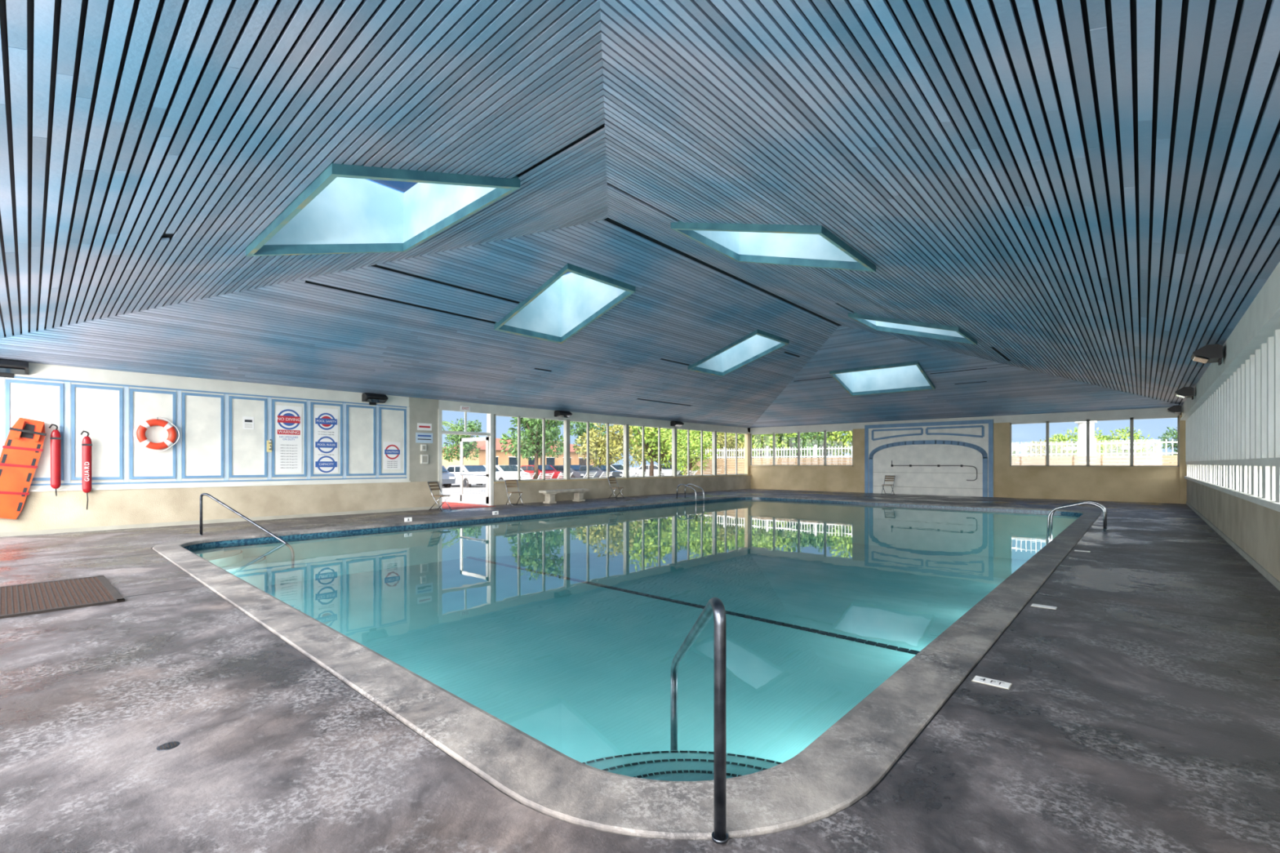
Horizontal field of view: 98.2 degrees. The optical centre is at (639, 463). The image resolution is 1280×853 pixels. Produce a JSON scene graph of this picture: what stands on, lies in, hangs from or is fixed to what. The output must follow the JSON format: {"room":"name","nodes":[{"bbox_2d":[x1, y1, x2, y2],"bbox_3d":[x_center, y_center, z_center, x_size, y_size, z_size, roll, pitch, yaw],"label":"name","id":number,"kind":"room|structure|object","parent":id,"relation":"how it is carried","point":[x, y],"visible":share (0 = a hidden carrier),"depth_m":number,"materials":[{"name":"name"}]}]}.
{"room":"indoor swimming pool","nodes":[
{"label":"indoor swimming pool","id":0,"kind":"room"},
{"bbox_2d":[0,362,751,532],"bbox_3d":[-3.466,-0.375,21.299,0.350,3.650,29.500,0,0,42],"label":"wall","id":1,"kind":"structure","parent":0,"point":[108,504],"depth_m":14.68,"materials":[{"name":"beige paint"}]},
{"bbox_2d":[0,377,4,456],"bbox_3d":[-12.689,-0.660,11.008,0.012,2.180,0.095,0,0,42],"label":"wall panel","id":2,"kind":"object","parent":1,"relation":"attached to","point":[2,379],"depth_m":11.01,"materials":[{"name":"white paint"}]},
{"bbox_2d":[0,360,28,377],"bbox_3d":[-12.513,-1.880,10.941,0.360,0.320,0.600,0,0,42],"label":"lamp","id":3,"kind":"object","parent":1,"relation":"attached to","point":[7,368],"depth_m":10.97,"materials":[{"name":"black metal"}]},
{"bbox_2d":[0,417,46,519],"bbox_3d":[-12.397,0.093,11.026,0.180,2.033,0.808,0,0,42],"label":"backboard","id":4,"kind":"object","parent":1,"relation":"attached to","point":[20,454],"visible":1,"depth_m":11.06,"materials":[{"name":"orange plastic"}]},
{"bbox_2d":[5,379,63,480],"bbox_3d":[-12.371,-0.665,11.341,0.035,2.030,0.800,0,0,42],"label":"wall panel","id":5,"kind":"object","parent":1,"relation":"attached to","point":[43,402],"depth_m":11.39,"materials":[{"name":"white paint"}]},
{"bbox_2d":[48,422,61,496],"bbox_3d":[-12.113,-0.086,11.474,0.158,1.512,0.181,0,0,42],"label":"tube","id":6,"kind":"object","parent":1,"relation":"attached to","point":[55,437],"visible":1,"depth_m":11.43,"materials":[{"name":"red plastic"}]},
{"bbox_2d":[63,382,70,483],"bbox_3d":[-12.076,-0.660,11.684,0.012,2.180,0.095,0,0,42],"label":"trim","id":7,"kind":"structure","parent":1,"relation":"attached to","point":[66,384],"depth_m":11.68,"materials":[{"name":"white paint"}]},
{"bbox_2d":[80,429,92,509],"bbox_3d":[-11.805,0.129,11.813,0.158,1.702,0.181,0,0,42],"label":"tube","id":8,"kind":"object","parent":1,"relation":"attached to","point":[86,443],"visible":1,"depth_m":11.77,"materials":[{"name":"red plastic"}]},
{"bbox_2d":[71,384,122,479],"bbox_3d":[-11.759,-0.665,12.016,0.035,2.030,0.800,0,0,42],"label":"wall panel","id":9,"kind":"object","parent":1,"relation":"attached to","point":[97,411],"visible":1,"depth_m":12.04,"materials":[{"name":"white paint"}]},
{"bbox_2d":[123,386,128,482],"bbox_3d":[-11.463,-0.660,12.359,0.012,2.180,0.095,0,0,42],"label":"trim","id":10,"kind":"structure","parent":1,"relation":"attached to","point":[126,389],"depth_m":12.36,"materials":[{"name":"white paint"}]},
{"bbox_2d":[129,388,175,479],"bbox_3d":[-11.146,-0.665,12.692,0.035,2.030,0.800,0,0,42],"label":"wall panel","id":11,"kind":"object","parent":1,"relation":"attached to","point":[144,464],"visible":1,"depth_m":12.67,"materials":[{"name":"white paint"}]},
{"bbox_2d":[133,417,179,452],"bbox_3d":[-11.037,-0.670,12.667,0.150,0.802,0.802,0,0,42],"label":"life ring","id":12,"kind":"object","parent":11,"relation":"attached to","point":[140,433],"visible":1,"depth_m":12.63,"materials":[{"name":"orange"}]},
{"bbox_2d":[175,390,181,481],"bbox_3d":[-10.851,-0.660,13.035,0.012,2.180,0.095,0,0,42],"label":"trim","id":13,"kind":"structure","parent":1,"relation":"attached to","point":[178,393],"depth_m":13.03,"materials":[{"name":"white paint"}]},
{"bbox_2d":[182,392,223,478],"bbox_3d":[-10.534,-0.665,13.367,0.035,2.030,0.800,0,0,42],"label":"wall panel","id":14,"kind":"object","parent":1,"relation":"attached to","point":[202,415],"visible":1,"depth_m":13.35,"materials":[{"name":"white paint"}]},
{"bbox_2d":[7,376,409,485],"bbox_3d":[-10.218,-0.652,13.720,0.030,2.205,9.200,0,0,42],"label":"trim","id":15,"kind":"structure","parent":1,"relation":"attached to","point":[18,377],"depth_m":13.88,"materials":[{"name":"blue paint"}]},
{"bbox_2d":[0,506,439,537],"bbox_3d":[-9.849,1.405,14.033,0.015,0.090,10.160,0,0,42],"label":"baseboard","id":16,"kind":"structure","parent":1,"relation":"attached to","point":[295,516],"depth_m":13.13,"materials":[{"name":"grey paint"}]},
{"bbox_2d":[223,394,228,480],"bbox_3d":[-10.238,-0.660,13.710,0.012,2.180,0.095,0,0,42],"label":"trim","id":17,"kind":"structure","parent":1,"relation":"attached to","point":[225,396],"depth_m":13.70,"materials":[{"name":"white paint"}]},
{"bbox_2d":[228,395,266,477],"bbox_3d":[-9.921,-0.665,14.043,0.035,2.030,0.800,0,0,42],"label":"wall panel","id":18,"kind":"object","parent":1,"relation":"attached to","point":[247,448],"visible":1,"depth_m":14.02,"materials":[{"name":"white paint"}]},
{"bbox_2d":[242,416,253,429],"bbox_3d":[-9.918,-1.030,14.042,0.008,0.320,0.240,0,0,42],"label":"paper notice","id":19,"kind":"object","parent":18,"relation":"attached to","point":[247,421],"visible":1,"depth_m":14.03,"materials":[{"name":"white paper"}]},
{"bbox_2d":[266,397,271,479],"bbox_3d":[-9.626,-0.660,14.386,0.012,2.180,0.095,0,0,42],"label":"trim","id":20,"kind":"structure","parent":1,"relation":"attached to","point":[268,399],"depth_m":14.38,"materials":[{"name":"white paint"}]},
{"bbox_2d":[271,399,306,476],"bbox_3d":[-9.308,-0.665,14.719,0.035,2.030,0.800,0,0,42],"label":"wall panel","id":21,"kind":"object","parent":1,"relation":"attached to","point":[274,402],"visible":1,"depth_m":14.76,"materials":[{"name":"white paint"}]},
{"bbox_2d":[275,404,302,473],"bbox_3d":[-9.312,-0.640,14.700,0.022,1.780,0.610,0,0,42],"label":"sign","id":22,"kind":"object","parent":21,"relation":"attached to","point":[288,419],"visible":1,"depth_m":14.69,"materials":[{"name":"white"}]},
{"bbox_2d":[306,400,310,479],"bbox_3d":[-9.013,-0.660,15.062,0.012,2.180,0.095,0,0,42],"label":"trim","id":23,"kind":"structure","parent":1,"relation":"attached to","point":[308,402],"depth_m":15.05,"materials":[{"name":"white paint"}]},
{"bbox_2d":[311,401,342,476],"bbox_3d":[-8.696,-0.665,15.394,0.035,2.030,0.800,0,0,42],"label":"wall panel","id":24,"kind":"object","parent":1,"relation":"attached to","point":[317,405],"visible":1,"depth_m":15.47,"materials":[{"name":"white paint"}]},
{"bbox_2d":[314,407,337,472],"bbox_3d":[-8.701,-0.637,15.374,0.022,1.785,0.610,0,0,42],"label":"sign","id":25,"kind":"object","parent":24,"relation":"attached to","point":[326,420],"visible":1,"depth_m":15.37,"materials":[{"name":"white"}]},
{"bbox_2d":[342,403,346,478],"bbox_3d":[-8.400,-0.660,15.737,0.012,2.180,0.095,0,0,42],"label":"trim","id":26,"kind":"structure","parent":1,"relation":"attached to","point":[344,476],"depth_m":15.73,"materials":[{"name":"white paint"}]},
{"bbox_2d":[346,404,375,475],"bbox_3d":[-8.083,-0.665,16.070,0.035,2.030,0.800,0,0,42],"label":"wall panel","id":27,"kind":"object","parent":1,"relation":"attached to","point":[360,420],"depth_m":16.06,"materials":[{"name":"white paint"}]},
{"bbox_2d":[361,392,387,405],"bbox_3d":[-7.744,-1.880,16.201,0.360,0.320,0.600,0,0,42],"label":"lamp","id":28,"kind":"object","parent":1,"relation":"attached to","point":[372,398],"depth_m":16.11,"materials":[{"name":"black metal"}]},
{"bbox_2d":[375,405,378,477],"bbox_3d":[-7.788,-0.660,16.413,0.012,2.180,0.095,0,0,42],"label":"trim","id":29,"kind":"structure","parent":1,"relation":"attached to","point":[376,406],"depth_m":16.41,"materials":[{"name":"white paint"}]},
{"bbox_2d":[378,407,405,475],"bbox_3d":[-7.471,-0.665,16.745,0.035,2.030,0.800,0,0,42],"label":"wall panel","id":30,"kind":"object","parent":1,"relation":"attached to","point":[392,421],"visible":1,"depth_m":16.74,"materials":[{"name":"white paint"}]},
{"bbox_2d":[383,441,400,469],"bbox_3d":[-7.475,-0.240,16.727,0.022,0.820,0.500,0,0,42],"label":"warning sign","id":31,"kind":"object","parent":30,"relation":"attached to","point":[392,451],"visible":1,"depth_m":16.72,"materials":[{"name":"white"}]},
{"bbox_2d":[415,422,432,443],"bbox_3d":[-6.796,-0.960,17.474,0.014,0.620,0.560,0,0,42],"label":"sign","id":32,"kind":"object","parent":1,"relation":"attached to","point":[420,437],"visible":1,"depth_m":17.46,"materials":[{"name":"white"}]},
{"bbox_2d":[438,408,493,508],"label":"door","id":33,"kind":"structure","parent":1,"relation":"in","point":[488,499],"depth_m":19.27,"materials":[{"name":"white paint"}]},
{"bbox_2d":[493,413,565,481],"bbox_3d":[-4.064,-0.560,20.633,0.180,2.420,3.490,0,0,42],"label":"window","id":34,"kind":"structure","parent":1,"relation":"in","point":[495,415],"depth_m":20.25,"materials":[{"name":"grey paint"}]},
{"bbox_2d":[554,410,572,419],"bbox_3d":[-2.974,-1.880,21.460,0.360,0.320,0.600,0,0,42],"label":"wall lamp","id":35,"kind":"object","parent":1,"relation":"attached to","point":[563,414],"visible":1,"depth_m":21.32,"materials":[{"name":"black metal"}]},
{"bbox_2d":[563,419,625,479],"bbox_3d":[-1.780,-0.560,23.151,0.180,2.420,3.490,0,0,42],"label":"window","id":36,"kind":"structure","parent":1,"relation":"in","point":[566,423],"depth_m":22.04,"materials":[{"name":"grey paint"}]},
{"bbox_2d":[623,424,673,478],"bbox_3d":[0.504,-0.560,25.670,0.180,2.420,3.490,0,0,42],"label":"window","id":37,"kind":"structure","parent":1,"relation":"in","point":[626,428],"depth_m":24.93,"materials":[{"name":"grey paint"}]},
{"bbox_2d":[671,427,714,476],"bbox_3d":[2.788,-0.560,28.189,0.180,2.420,3.490,0,0,42],"label":"window","id":38,"kind":"structure","parent":1,"relation":"in","point":[673,430],"depth_m":27.76,"materials":[{"name":"grey paint"}]},
{"bbox_2d":[711,431,746,475],"bbox_3d":[5.021,-0.560,30.652,0.180,2.420,3.340,0,0,42],"label":"window","id":39,"kind":"structure","parent":1,"relation":"in","point":[713,433],"depth_m":29.47,"materials":[{"name":"grey paint"}]},
{"bbox_2d":[0,0,1279,427],"bbox_3d":[3.178,-3.443,15.139,17.930,2.778,29.260,0,0,42],"label":"ceiling","id":40,"kind":"structure","parent":0,"point":[700,126],"depth_m":6.12,"materials":[{"name":"paint"}]},
{"bbox_2d":[245,160,519,256],"bbox_3d":[-3.652,-3.871,7.733,3.460,1.755,2.410,0,0,42],"label":"skylight","id":41,"kind":"object","parent":40,"relation":"attached to","point":[340,211],"visible":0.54,"depth_m":8.75,"materials":[{"name":"glass"}]},
{"bbox_2d":[493,262,635,343],"bbox_3d":[-1.900,-4.335,13.871,2.910,1.910,2.260,0,0,42],"label":"skylight","id":42,"kind":"object","parent":40,"relation":"attached to","point":[562,306],"visible":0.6,"depth_m":14.85,"materials":[{"name":"blue glass"}]},
{"bbox_2d":[0,0,1279,405],"bbox_3d":[3.178,-3.545,15.139,17.970,2.890,29.300,0,0,42],"label":"ceiling gaps","id":43,"kind":"object","parent":40,"relation":"in","point":[30,3],"visible":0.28,"depth_m":4.52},
{"bbox_2d":[687,328,789,377],"bbox_3d":[3.508,-4.335,19.835,2.910,1.910,2.260,0,0,42],"label":"skylight","id":44,"kind":"object","parent":40,"relation":"attached to","point":[757,344],"visible":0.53,"depth_m":20.63,"materials":[{"name":"blue glass"}]},
{"bbox_2d":[671,219,875,271],"bbox_3d":[2.361,-4.335,9.906,2.910,1.910,2.310,0,0,42],"label":"skylight","id":45,"kind":"object","parent":40,"relation":"attached to","point":[793,245],"visible":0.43,"depth_m":10.54,"materials":[{"name":"glass"}]},
{"bbox_2d":[829,360,935,396],"bbox_3d":[9.883,-3.871,22.660,3.460,1.755,2.410,0,0,42],"label":"skylight","id":46,"kind":"object","parent":40,"relation":"attached to","point":[909,376],"visible":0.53,"depth_m":23.41,"materials":[{"name":"teal glass"}]},
{"bbox_2d":[848,311,977,344],"bbox_3d":[7.819,-4.335,15.925,2.910,1.910,2.260,0,0,42],"label":"skylight","id":47,"kind":"object","parent":40,"relation":"attached to","point":[950,333],"visible":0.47,"depth_m":16.27,"materials":[{"name":"teal glass"}]},
{"bbox_2d":[0,488,1279,852],"bbox_3d":[3.178,1.455,15.139,17.970,0.013,29.300,0,0,42],"label":"floor","id":48,"kind":"structure","parent":0,"point":[1140,713],"depth_m":2.97,"materials":[{"name":"concrete"}]},
{"bbox_2d":[0,575,124,618],"bbox_3d":[-6.650,1.437,5.841,1.900,0.024,1.600,0,0,41],"label":"door mat","id":49,"kind":"object","parent":48,"relation":"on","point":[19,600],"visible":1,"depth_m":5.99,"materials":[{"name":"rubber"}]},
{"bbox_2d":[156,741,179,751],"bbox_3d":[-2.419,1.448,2.841,0.090,0.004,0.090,0,0,42],"label":"floor drain","id":50,"kind":"object","parent":48,"relation":"on","point":[170,745],"visible":1,"depth_m":2.83,"materials":[{"name":"metal"}]},
{"bbox_2d":[199,493,294,568],"bbox_3d":[-7.871,1.323,11.079,2.156,1.453,0.064,0,0,9],"label":"pool handrail","id":51,"kind":"object","parent":48,"relation":"on","point":[287,544],"visible":1,"depth_m":11.08,"materials":[{"name":"metal"}]},
{"bbox_2d":[427,481,451,511],"bbox_3d":[-6.240,1.008,17.258,0.553,0.901,0.464,0,0,19],"label":"folding chair","id":52,"kind":"object","parent":48,"relation":"on","point":[428,482],"visible":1,"depth_m":17.25,"materials":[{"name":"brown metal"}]},
{"bbox_2d":[442,502,495,509],"bbox_3d":[-6.641,1.442,19.250,3.300,0.016,1.600,0,0,42],"label":"entrance mat","id":53,"kind":"object","parent":48,"relation":"on","point":[453,505],"visible":0.48,"depth_m":18.94,"materials":[{"name":"carpet"}]},
{"bbox_2d":[504,479,523,506],"bbox_3d":[-4.387,1.008,19.303,0.464,0.901,0.553,0,0,-36],"label":"folding chair","id":54,"kind":"object","parent":48,"relation":"on","point":[506,480],"visible":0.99,"depth_m":19.41,"materials":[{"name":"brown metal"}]},
{"bbox_2d":[538,488,589,503],"bbox_3d":[-2.822,1.215,20.782,0.440,0.470,2.100,0,0,42],"label":"concrete bench","id":55,"kind":"object","parent":48,"relation":"on","point":[578,493],"visible":1,"depth_m":20.46,"materials":[{"name":"beige concrete"}]},
{"bbox_2d":[607,476,624,498],"bbox_3d":[-0.997,1.008,23.042,0.553,0.901,0.464,0,0,42],"label":"folding chair","id":56,"kind":"object","parent":48,"relation":"on","point":[608,477],"visible":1,"depth_m":23.10,"materials":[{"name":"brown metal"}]},
{"bbox_2d":[183,497,1083,781],"bbox_3d":[2.544,2.575,13.622,12.170,2.150,20.200,0,0,42],"label":"swimming pool","id":57,"kind":"object","parent":48,"relation":"in","point":[571,640],"visible":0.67,"depth_m":9.35,"materials":[{"name":"liquid"}]},
{"bbox_2d":[152,495,1101,840],"bbox_3d":[2.544,1.472,13.622,12.740,0.067,20.770,0,0,42],"label":"pool coping","id":58,"kind":"object","parent":57,"relation":"on","point":[849,759],"visible":1,"depth_m":3.01,"materials":[{"name":"concrete"}]},
{"bbox_2d":[670,597,728,844],"bbox_3d":[0.268,1.286,2.920,0.064,1.504,1.656,0,0,-3],"label":"pool handrail","id":59,"kind":"object","parent":58,"relation":"attached to","point":[714,606],"visible":0.98,"depth_m":2.11,"materials":[{"name":"metal"}]},
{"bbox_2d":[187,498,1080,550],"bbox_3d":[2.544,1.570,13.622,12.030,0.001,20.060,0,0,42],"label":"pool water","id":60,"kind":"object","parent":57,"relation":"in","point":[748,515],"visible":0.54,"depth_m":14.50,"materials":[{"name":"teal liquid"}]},
{"bbox_2d":[881,475,895,494],"bbox_3d":[11.659,1.008,26.033,0.464,0.901,0.553,0,0,42],"label":"folding chair","id":61,"kind":"object","parent":48,"relation":"on","point":[885,475],"visible":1,"depth_m":26.12,"materials":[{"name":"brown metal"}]},
{"bbox_2d":[971,675,1012,689],"bbox_3d":[2.327,1.446,3.668,0.210,0.006,0.120,0,0,42],"label":"depth marker","id":62,"kind":"object","parent":48,"relation":"on","point":[989,682],"depth_m":3.66,"materials":[{"name":"white tile"}]},
{"bbox_2d":[1046,501,1108,533],"bbox_3d":[9.668,1.691,12.292,1.090,1.720,0.640,0,0,42],"label":"handrail","id":63,"kind":"object","parent":48,"relation":"on","point":[1100,506],"visible":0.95,"depth_m":12.18,"materials":[{"name":"silver metal"}]},
{"bbox_2d":[749,407,1186,503],"bbox_3d":[13.046,-0.375,26.022,18.370,3.650,0.320,0,0,42],"label":"wall","id":64,"kind":"structure","parent":0,"point":[1168,485],"depth_m":22.93,"materials":[{"name":"beige paint"}]},
{"bbox_2d":[750,429,853,466],"bbox_3d":[8.617,-0.800,30.085,6.050,1.900,0.090,0,0,42],"label":"window","id":65,"kind":"structure","parent":64,"relation":"in","point":[836,430],"depth_m":30.05,"materials":[{"name":"grey paint"}]},
{"bbox_2d":[864,419,993,497],"bbox_3d":[13.200,-0.220,25.723,5.460,3.380,0.154,0,0,42],"label":"wall panel","id":66,"kind":"object","parent":64,"relation":"in","point":[944,458],"depth_m":25.53,"materials":[{"name":"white paint"}]},
{"bbox_2d":[1009,415,1179,466],"bbox_3d":[17.677,-0.800,21.869,5.270,1.900,0.090,0,0,42],"label":"window","id":67,"kind":"structure","parent":64,"relation":"in","point":[1131,419],"depth_m":21.65,"materials":[{"name":"grey paint"}]},
{"bbox_2d":[1180,261,1279,581],"bbox_3d":[9.850,-0.400,9.076,0.380,3.700,29.320,0,0,42],"label":"wall","id":68,"kind":"structure","parent":0,"point":[1232,420],"depth_m":8.35,"materials":[{"name":"beige paint"}]},
{"bbox_2d":[1166,404,1182,414],"bbox_3d":[18.952,-1.880,19.667,0.360,0.320,0.600,0,0,42],"label":"wall lamp","id":69,"kind":"object","parent":68,"relation":"attached to","point":[1174,409],"visible":1,"depth_m":19.45,"materials":[{"name":"black metal"}]},
{"bbox_2d":[1173,386,1194,399],"bbox_3d":[14.720,-1.880,15.000,0.360,0.320,0.600,0,0,42],"label":"wall lamp","id":70,"kind":"object","parent":68,"relation":"attached to","point":[1185,392],"visible":1,"depth_m":14.78,"materials":[{"name":"black metal"}]},
{"bbox_2d":[1191,343,1222,365],"bbox_3d":[9.951,-1.880,9.740,0.360,0.320,0.600,0,0,42],"label":"wall lamp","id":71,"kind":"object","parent":68,"relation":"attached to","point":[1209,353],"visible":1,"depth_m":9.54,"materials":[{"name":"black metal"}]},
{"bbox_2d":[1186,501,1279,591],"bbox_3d":[9.788,1.405,9.064,0.015,0.090,29.180,0,0,42],"label":"baseboard","id":72,"kind":"structure","parent":68,"relation":"attached to","point":[1261,570],"depth_m":8.48,"materials":[{"name":"grey paint"}]},
{"label":"outside","id":73,"kind":"structure","parent":0,"visible":0},
{"bbox_2d":[442,466,639,505],"bbox_3d":[12.053,1.510,43.067,280.000,0.080,320.000,0,0,42],"label":"ground","id":74,"kind":"structure","parent":73,"point":[454,491],"depth_m":29.52,"materials":[{"name":"concrete"}]},
{"bbox_2d":[442,465,455,487],"bbox_3d":[-13.761,0.830,35.425,4.520,1.440,1.850,0,0,42],"label":"car","id":75,"kind":"object","parent":74,"relation":"on","point":[448,478],"visible":0.19,"depth_m":34.44,"materials":[{"name":"grey paint"}]},
{"bbox_2d":[442,417,482,465],"bbox_3d":[-18.242,-1.601,56.780,4.626,6.319,4.872,0,0,19],"label":"tree","id":76,"kind":"object","parent":74,"relation":"on","point":[468,447],"visible":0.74,"depth_m":56.22,"materials":[{"name":"green plant"}]},
{"bbox_2d":[442,465,497,487],"bbox_3d":[-11.408,0.830,36.532,4.520,1.440,1.850,0,0,42],"label":"car","id":77,"kind":"object","parent":74,"relation":"on","point":[468,481],"visible":0.54,"depth_m":35.38,"materials":[{"name":"white paint"}]},
{"bbox_2d":[476,465,530,484],"bbox_3d":[-9.661,0.830,38.458,4.520,1.440,1.850,0,0,42],"label":"car","id":78,"kind":"object","parent":74,"relation":"on","point":[503,472],"visible":0.38,"depth_m":37.15,"materials":[{"name":"white paint"}]},
{"bbox_2d":[442,438,605,468],"bbox_3d":[-14.893,-0.800,72.899,10.200,4.700,23.200,0,0,36],"label":"house","id":79,"kind":"structure","parent":74,"relation":"on","point":[501,459],"depth_m":65.31,"materials":[{"name":"paint"}]},
{"bbox_2d":[499,417,563,479],"bbox_3d":[-7.511,-1.952,40.271,5.140,7.022,5.413,0,0,19],"label":"tree","id":80,"kind":"object","parent":74,"relation":"on","point":[535,443],"visible":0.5,"depth_m":39.60,"materials":[{"name":"green plant"}]},
{"bbox_2d":[515,419,563,465],"bbox_3d":[-9.615,-1.952,54.328,5.140,7.022,5.413,0,0,19],"label":"tree","id":81,"kind":"object","parent":74,"relation":"on","point":[540,454],"visible":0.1,"depth_m":53.57,"materials":[{"name":"green plant"}]},
{"bbox_2d":[520,465,562,479],"bbox_3d":[-8.324,0.830,44.399,4.520,1.440,1.850,0,0,42],"label":"car","id":82,"kind":"object","parent":74,"relation":"on","point":[528,468],"visible":0.24,"depth_m":43.40,"materials":[{"name":"red paint"}]},
{"bbox_2d":[551,465,586,478],"bbox_3d":[-6.037,0.830,45.432,4.520,1.440,1.850,0,0,34],"label":"car","id":83,"kind":"object","parent":74,"relation":"on","point":[578,473],"visible":0.19,"depth_m":44.17,"materials":[{"name":"grey paint"}]},
{"bbox_2d":[569,421,613,465],"bbox_3d":[-5.652,-2.302,65.170,5.955,7.724,5.654,0,0,-6],"label":"tree","id":84,"kind":"object","parent":74,"relation":"on","point":[580,424],"visible":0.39,"depth_m":63.89,"materials":[{"name":"green plant"}]},
{"bbox_2d":[579,465,623,477],"bbox_3d":[-3.615,0.830,45.125,4.520,1.440,1.850,0,0,39],"label":"car","id":85,"kind":"object","parent":74,"relation":"on","point":[599,471],"visible":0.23,"depth_m":44.01,"materials":[{"name":"grey paint"}]},
{"bbox_2d":[573,422,648,477],"bbox_3d":[-1.977,-0.783,36.475,4.134,4.685,4.427,0,0,42],"label":"tree","id":86,"kind":"object","parent":74,"relation":"on","point":[616,444],"visible":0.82,"depth_m":35.63,"materials":[{"name":"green plant"}]},
{"bbox_2d":[616,425,687,475],"bbox_3d":[0.828,-1.625,40.976,5.270,6.371,5.410,0,0,-9],"label":"tree","id":87,"kind":"object","parent":74,"relation":"on","point":[651,448],"visible":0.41,"depth_m":40.25,"materials":[{"name":"green plant"}]},
{"bbox_2d":[631,464,678,476],"bbox_3d":[1.285,0.830,53.508,4.520,1.440,1.850,0,0,31],"label":"car","id":88,"kind":"object","parent":74,"relation":"on","point":[655,466],"visible":0.38,"depth_m":52.65,"materials":[{"name":"white paint"}]},
{"bbox_2d":[631,429,684,475],"bbox_3d":[1.603,-1.075,46.669,4.651,5.271,4.980,0,0,-15],"label":"tree","id":89,"kind":"object","parent":74,"relation":"on","point":[663,455],"visible":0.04,"depth_m":46.34,"materials":[{"name":"green plant"}]},
{"bbox_2d":[664,429,719,475],"bbox_3d":[3.286,-0.418,35.591,3.354,3.950,3.268,0,0,-34],"label":"tree","id":90,"kind":"object","parent":74,"relation":"on","point":[695,446],"visible":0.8,"depth_m":35.09,"materials":[{"name":"green plant"}]},
{"bbox_2d":[676,429,744,472],"bbox_3d":[5.668,-1.625,43.337,5.270,6.371,5.410,0,0,-9],"label":"tree","id":91,"kind":"object","parent":74,"relation":"on","point":[709,433],"visible":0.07,"depth_m":42.35,"materials":[{"name":"green plant"}]},
{"bbox_2d":[704,432,753,461],"bbox_3d":[6.344,-0.492,39.495,3.874,4.100,3.618,0,0,26],"label":"tree","id":92,"kind":"object","parent":74,"relation":"on","point":[719,440],"visible":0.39,"depth_m":38.83,"materials":[{"name":"green plant"}]},
{"bbox_2d":[733,433,796,457],"bbox_3d":[9.328,-1.307,42.980,4.869,5.734,4.743,0,0,-34],"label":"tree","id":93,"kind":"object","parent":74,"relation":"on","point":[767,439],"visible":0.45,"depth_m":42.18,"materials":[{"name":"green plant"}]},
{"bbox_2d":[775,431,828,457],"bbox_3d":[12.996,-1.251,45.136,4.112,5.617,4.331,0,0,-39],"label":"tree","id":94,"kind":"object","parent":74,"relation":"on","point":[790,440],"visible":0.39,"depth_m":44.64,"materials":[{"name":"green plant"}]},
{"bbox_2d":[804,431,847,457],"bbox_3d":[19.006,-2.302,58.753,5.654,7.724,5.955,0,0,27],"label":"tree","id":95,"kind":"object","parent":74,"relation":"on","point":[820,443],"visible":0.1,"depth_m":57.93,"materials":[{"name":"green plant"}]},
{"bbox_2d":[818,431,852,457],"bbox_3d":[20.121,-2.260,51.806,6.324,7.645,6.492,0,0,-9],"label":"tree","id":96,"kind":"object","parent":74,"relation":"on","point":[848,434],"visible":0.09,"depth_m":52.66,"materials":[{"name":"green plant"}]},
{"bbox_2d":[683,454,1177,475],"bbox_3d":[14.917,0.578,28.361,32.000,1.845,0.060,0,0,42],"label":"fence","id":97,"kind":"object","parent":74,"relation":"on","point":[1117,460],"visible":0.04,"depth_m":25.76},
{"bbox_2d":[698,438,1177,472],"bbox_3d":[15.146,0.200,28.538,32.100,2.600,0.110,0,0,42],"label":"picket fence","id":98,"kind":"object","parent":74,"relation":"on","point":[1094,443],"visible":0.36,"depth_m":25.78,"materials":[{"name":"white wood"}]},
{"bbox_2d":[1024,438,1075,459],"bbox_3d":[29.754,-0.200,40.327,3.320,3.514,3.101,0,0,-40],"label":"tree","id":99,"kind":"object","parent":74,"relation":"on","point":[1038,451],"visible":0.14,"depth_m":40.62,"materials":[{"name":"green plant"}]},
{"bbox_2d":[1048,426,1113,459],"bbox_3d":[26.057,-0.355,33.163,3.246,3.822,3.162,0,0,-34],"label":"tree","id":100,"kind":"object","parent":74,"relation":"on","point":[1061,437],"visible":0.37,"depth_m":32.91,"materials":[{"name":"green plant"}]},
{"bbox_2d":[1075,421,1097,459],"bbox_3d":[20.722,-0.300,25.756,0.760,3.600,0.760,0,0,42],"label":"porch column","id":101,"kind":"structure","parent":74,"relation":"on","point":[1082,426],"depth_m":25.56,"materials":[{"name":"white paint"}]},
{"bbox_2d":[1096,426,1160,462],"bbox_3d":[30.897,-0.418,35.451,3.354,3.950,3.268,0,0,24],"label":"tree","id":102,"kind":"object","parent":74,"relation":"on","point":[1108,437],"visible":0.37,"depth_m":34.98,"materials":[{"name":"green plant"}]},
{"bbox_2d":[1158,426,1177,462],"bbox_3d":[30.600,-0.376,30.453,2.827,3.862,2.977,0,0,-39],"label":"tree","id":103,"kind":"object","parent":74,"relation":"on","point":[1167,434],"visible":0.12,"depth_m":30.77,"materials":[{"name":"green plant"}]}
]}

